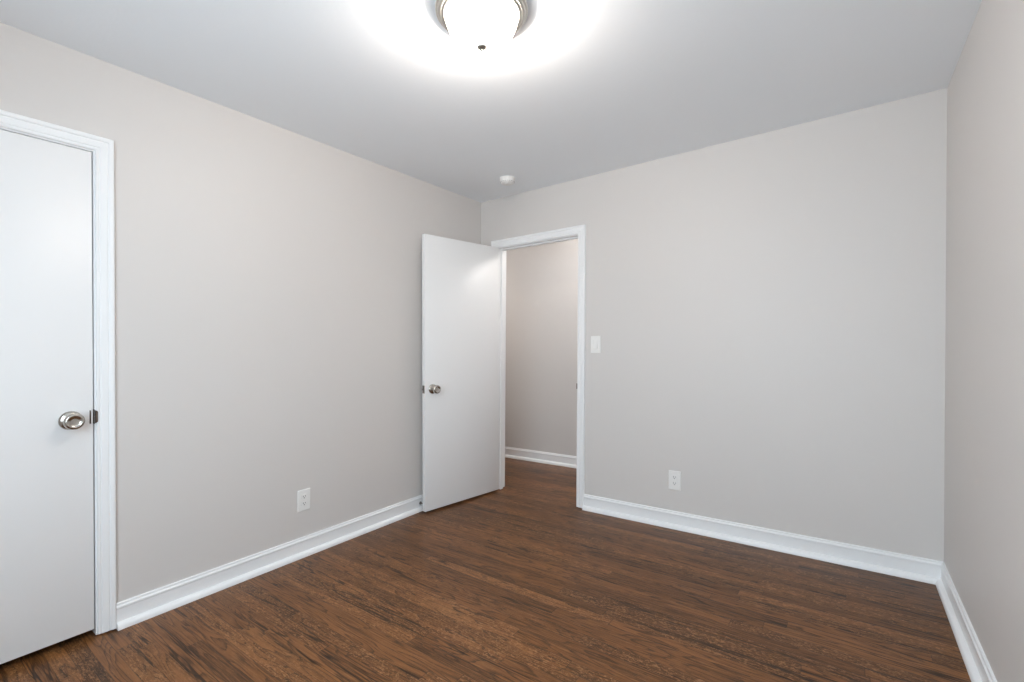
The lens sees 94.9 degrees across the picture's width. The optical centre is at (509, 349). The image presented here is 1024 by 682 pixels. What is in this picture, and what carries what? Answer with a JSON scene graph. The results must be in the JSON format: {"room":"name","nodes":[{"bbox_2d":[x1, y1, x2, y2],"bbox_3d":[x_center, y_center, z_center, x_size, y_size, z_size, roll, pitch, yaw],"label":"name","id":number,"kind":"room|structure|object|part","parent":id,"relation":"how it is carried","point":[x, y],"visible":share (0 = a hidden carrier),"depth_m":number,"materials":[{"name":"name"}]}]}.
{"room":"empty bedroom","nodes":[
{"label":"empty bedroom","id":0,"kind":"room"},
{"bbox_2d":[0,22,480,633],"bbox_3d":[-1.380,-0.020,2.572,0.115,2.461,3.724,0,0,36],"label":"wall","id":1,"kind":"structure","parent":0,"point":[268,277],"depth_m":2.44,"materials":[{"name":"white paint"}]},
{"bbox_2d":[0,129,93,663],"bbox_3d":[-1.938,0.180,1.669,0.104,2.002,0.710,0,0,36],"label":"door","id":2,"kind":"structure","parent":1,"relation":"in","point":[47,420],"depth_m":1.85,"materials":[{"name":"white paint"}]},
{"bbox_3d":[-1.752,0.290,1.885,0.054,0.067,0.067,0,0,36],"label":"knob","id":3,"kind":"part","parent":2,"relation":"part of","materials":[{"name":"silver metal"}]},
{"bbox_2d":[0,109,116,634],"bbox_3d":[-1.991,0.159,1.707,0.133,2.101,0.849,0,0,36],"label":"door frame","id":4,"kind":"structure","parent":1,"relation":"attached to","point":[101,149],"depth_m":1.98,"materials":[{"name":"white paint"}]},
{"bbox_3d":[-1.749,0.283,1.977,0.048,0.060,0.007,0,0,27],"label":"strike plate","id":5,"kind":"part","parent":4,"relation":"part of","materials":[{"name":"grey metal"}]},
{"bbox_2d":[116,494,422,630],"bbox_3d":[-1.323,1.145,2.528,0.034,0.129,3.679,0,0,36],"label":"baseboard","id":6,"kind":"structure","parent":1,"relation":"attached to","point":[142,607],"depth_m":2.47,"materials":[{"name":"white paint"}]},
{"bbox_2d":[297,488,309,511],"bbox_3d":[-1.195,0.876,2.727,0.007,0.122,0.078,0,0,36],"label":"power outlet","id":7,"kind":"object","parent":1,"relation":"attached to","point":[303,496],"visible":1,"depth_m":2.72,"materials":[{"name":"white plastic"}]},
{"bbox_2d":[0,457,970,681],"bbox_3d":[0.336,1.208,1.966,6.569,0.161,4.932,0,0,36],"label":"floor","id":8,"kind":"structure","parent":0,"point":[516,582],"depth_m":2.07,"materials":[{"name":"brown wood"}]},
{"bbox_2d":[0,0,981,202],"bbox_3d":[0.347,-1.296,1.962,6.594,0.206,4.996,0,0,36],"label":"ceiling","id":9,"kind":"structure","parent":0,"point":[584,88],"depth_m":2.09,"materials":[{"name":"white paint"}]},
{"bbox_2d":[435,0,527,54],"bbox_3d":[-0.103,-1.169,1.719,0.336,0.160,0.339,0,0,36],"label":"ceiling light","id":10,"kind":"object","parent":9,"relation":"attached to","point":[481,27],"visible":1,"depth_m":1.66,"materials":[{"name":"white glass"}]},
{"bbox_2d":[500,176,514,185],"bbox_3d":[-0.018,-1.237,3.463,0.114,0.046,0.115,0,0,36],"label":"smoke detector","id":11,"kind":"object","parent":9,"relation":"attached to","point":[504,180],"visible":1,"depth_m":3.43,"materials":[{"name":"white plastic"}]},
{"bbox_2d":[505,239,577,455],"bbox_3d":[1.755,-0.069,3.933,6.574,2.521,0.160,0,0,36],"label":"wall","id":12,"kind":"structure","parent":0,"point":[542,280],"depth_m":4.88,"materials":[{"name":"white paint"}]},
{"bbox_2d":[505,447,576,467],"bbox_3d":[1.696,1.101,3.864,6.352,0.181,0.036,0,0,36],"label":"baseboard","id":13,"kind":"structure","parent":12,"relation":"attached to","point":[510,452],"depth_m":4.85,"materials":[{"name":"white paint"}]},
{"bbox_2d":[481,88,946,561],"bbox_3d":[0.381,-0.047,3.650,4.674,2.494,0.147,0,0,36],"label":"wall","id":14,"kind":"structure","parent":0,"point":[767,310],"depth_m":2.73,"materials":[{"name":"white paint"}]},
{"bbox_2d":[491,224,585,507],"bbox_3d":[0.232,0.131,3.756,0.878,2.098,0.178,0,0,36],"label":"door frame","id":15,"kind":"structure","parent":14,"relation":"attached to","point":[578,232],"depth_m":3.59,"materials":[{"name":"white paint"}]},
{"bbox_2d":[422,234,497,511],"bbox_3d":[-0.375,0.166,3.665,0.153,2.009,0.765,0,0,39],"label":"door","id":16,"kind":"structure","parent":15,"relation":"attached to","point":[460,278],"depth_m":3.59,"materials":[{"name":"white paint"}]},
{"bbox_3d":[-0.535,0.290,3.393,0.051,0.063,0.063,0,0,45],"label":"knob","id":17,"kind":"part","parent":16,"relation":"part of","materials":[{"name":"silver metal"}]},
{"bbox_2d":[591,336,600,352],"bbox_3d":[0.618,-0.033,3.400,0.076,0.125,0.016,0,0,36],"label":"light switch","id":18,"kind":"object","parent":14,"relation":"attached to","point":[595,340],"visible":1,"depth_m":3.40,"materials":[{"name":"white plastic"}]},
{"bbox_2d":[669,470,680,490],"bbox_3d":[1.075,0.857,3.067,0.078,0.123,0.008,0,0,36],"label":"power outlet","id":19,"kind":"object","parent":14,"relation":"attached to","point":[674,476],"visible":1,"depth_m":3.06,"materials":[{"name":"white plastic"}]},
{"bbox_2d":[582,494,942,584],"bbox_3d":[0.924,1.113,3.156,2.950,0.142,0.035,0,0,36],"label":"baseboard","id":20,"kind":"structure","parent":14,"relation":"attached to","point":[910,567],"depth_m":2.71,"materials":[{"name":"white paint"}]},
{"bbox_2d":[944,0,1023,681],"bbox_3d":[1.116,-0.049,0.776,0.138,2.462,3.724,0,0,36],"label":"wall","id":21,"kind":"structure","parent":0,"point":[984,474],"depth_m":1.63,"materials":[{"name":"white paint"}]},
{"bbox_2d":[936,562,996,681],"bbox_3d":[1.046,1.117,0.823,0.034,0.129,3.679,0,0,36],"label":"baseboard","id":22,"kind":"structure","parent":21,"relation":"attached to","point":[978,667],"depth_m":1.83,"materials":[{"name":"white paint"}]}
]}

